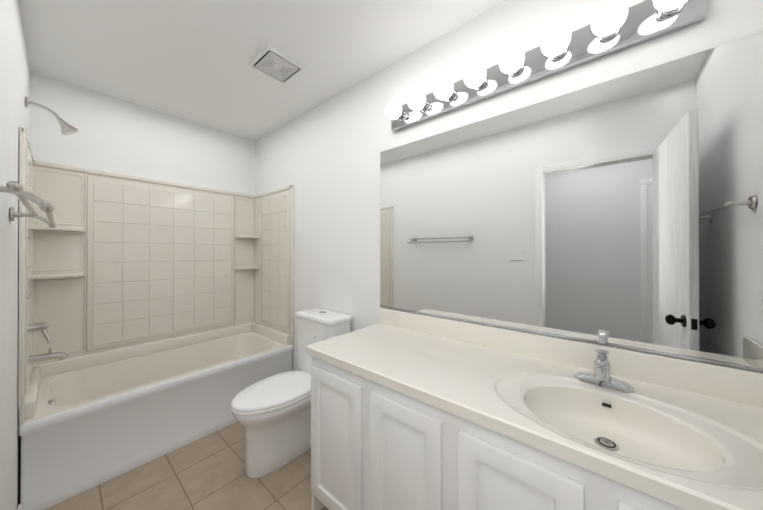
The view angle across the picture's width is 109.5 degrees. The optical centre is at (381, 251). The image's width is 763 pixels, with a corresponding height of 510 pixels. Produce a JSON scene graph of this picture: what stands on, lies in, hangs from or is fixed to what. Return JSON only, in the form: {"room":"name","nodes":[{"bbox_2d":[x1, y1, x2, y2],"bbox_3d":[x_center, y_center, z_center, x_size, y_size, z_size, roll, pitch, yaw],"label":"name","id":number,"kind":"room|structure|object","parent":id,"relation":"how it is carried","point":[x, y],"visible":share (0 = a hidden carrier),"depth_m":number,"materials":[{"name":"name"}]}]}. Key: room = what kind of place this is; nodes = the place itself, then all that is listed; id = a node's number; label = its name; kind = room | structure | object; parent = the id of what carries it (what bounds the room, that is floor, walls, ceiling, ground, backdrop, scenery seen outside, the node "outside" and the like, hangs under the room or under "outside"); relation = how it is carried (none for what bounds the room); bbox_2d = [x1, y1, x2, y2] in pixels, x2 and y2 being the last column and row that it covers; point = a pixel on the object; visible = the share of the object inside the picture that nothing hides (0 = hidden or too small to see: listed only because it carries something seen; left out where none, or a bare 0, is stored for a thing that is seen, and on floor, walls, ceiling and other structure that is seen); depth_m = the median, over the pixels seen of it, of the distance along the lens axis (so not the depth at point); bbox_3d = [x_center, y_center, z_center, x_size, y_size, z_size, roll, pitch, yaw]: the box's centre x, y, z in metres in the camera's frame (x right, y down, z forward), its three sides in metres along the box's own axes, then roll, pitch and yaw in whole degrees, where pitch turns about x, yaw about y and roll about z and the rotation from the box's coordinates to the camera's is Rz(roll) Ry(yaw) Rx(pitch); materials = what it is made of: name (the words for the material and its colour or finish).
{"room":"bathroom","nodes":[
{"label":"bathroom","id":0,"kind":"room"},
{"bbox_2d":[0,0,29,509],"bbox_3d":[-1.061,0.048,0.655,3.410,2.500,0.100,0,0,40],"label":"wall","id":1,"kind":"structure","parent":0,"point":[14,86],"depth_m":1.10,"materials":[{"name":"white paint"}]},
{"bbox_2d":[0,181,56,227],"bbox_3d":[-1.180,-0.142,0.902,0.801,0.078,0.118,0,0,40],"label":"towel rail","id":2,"kind":"object","parent":1,"relation":"attached to","point":[20,193],"visible":1,"depth_m":0.70,"materials":[{"name":"silver metal"}]},
{"bbox_2d":[26,97,77,134],"bbox_3d":[-1.974,-0.803,1.623,0.080,0.171,0.200,0,0,40],"label":"shower head","id":3,"kind":"object","parent":1,"relation":"attached to","point":[67,129],"visible":1,"depth_m":1.64},
{"bbox_2d":[30,71,254,195],"bbox_3d":[-1.925,0.053,2.355,0.100,2.500,1.595,0,0,40],"label":"wall","id":4,"kind":"structure","parent":0,"point":[115,135],"depth_m":2.17,"materials":[{"name":"white paint"}]},
{"bbox_2d":[45,422,328,509],"bbox_3d":[-0.548,1.325,1.262,3.610,0.050,1.695,0,0,40],"label":"floor","id":5,"kind":"structure","parent":0,"point":[207,472],"depth_m":1.51,"materials":[{"name":"beige tile"}]},
{"bbox_2d":[18,126,293,509],"bbox_3d":[-1.562,0.348,2.115,0.757,1.910,1.489,0,0,40],"label":"bathtub","id":6,"kind":"object","parent":5,"relation":"on","point":[156,318],"visible":0.96,"depth_m":2.03,"materials":[{"name":"white ceramic"}]},
{"bbox_2d":[231,308,351,478],"bbox_3d":[-0.599,0.872,1.787,0.442,0.860,0.733,0,0,40],"label":"toilet","id":7,"kind":"object","parent":5,"relation":"on","point":[272,415],"visible":0.73,"depth_m":1.65,"materials":[{"name":"ceramic"}]},
{"bbox_2d":[306,307,762,509],"bbox_3d":[0.429,0.819,1.039,1.617,0.961,0.577,0,0,40],"label":"bathroom vanity","id":8,"kind":"object","parent":5,"relation":"on","point":[412,411],"visible":1,"depth_m":0.89,"materials":[{"name":"white paint"}]},
{"bbox_2d":[18,0,504,141],"bbox_3d":[-0.548,-1.225,1.270,3.610,0.050,1.695,0,0,40],"label":"ceiling","id":9,"kind":"structure","parent":0,"point":[189,60],"depth_m":1.58,"materials":[{"name":"white paint"}]},
{"bbox_2d":[248,45,304,84],"bbox_3d":[-0.673,-1.190,1.736,0.250,0.016,0.250,0,0,40],"label":"ceiling vent","id":10,"kind":"object","parent":9,"relation":"in","point":[273,63],"visible":1,"depth_m":1.72,"materials":[{"name":"white plastic"}]},
{"bbox_2d":[255,0,762,372],"bbox_3d":[-0.036,0.052,1.877,3.610,2.500,0.100,0,0,40],"label":"wall","id":11,"kind":"structure","parent":0,"point":[324,159],"depth_m":1.81,"materials":[{"name":"white paint"}]},
{"bbox_2d":[385,0,706,131],"bbox_3d":[0.519,-0.825,1.238,1.282,0.130,0.164,0,0,40],"label":"sconce","id":12,"kind":"object","parent":11,"relation":"attached to","point":[615,26],"visible":1,"depth_m":1.09,"materials":[{"name":"glass"}]},
{"bbox_2d":[380,33,762,371],"bbox_3d":[0.609,-0.148,1.262,1.608,1.019,0.008,0,0,40],"label":"mirror","id":13,"kind":"object","parent":11,"relation":"attached to","point":[626,211],"visible":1,"depth_m":1.04,"materials":[{"name":"clear glass"}]}
]}

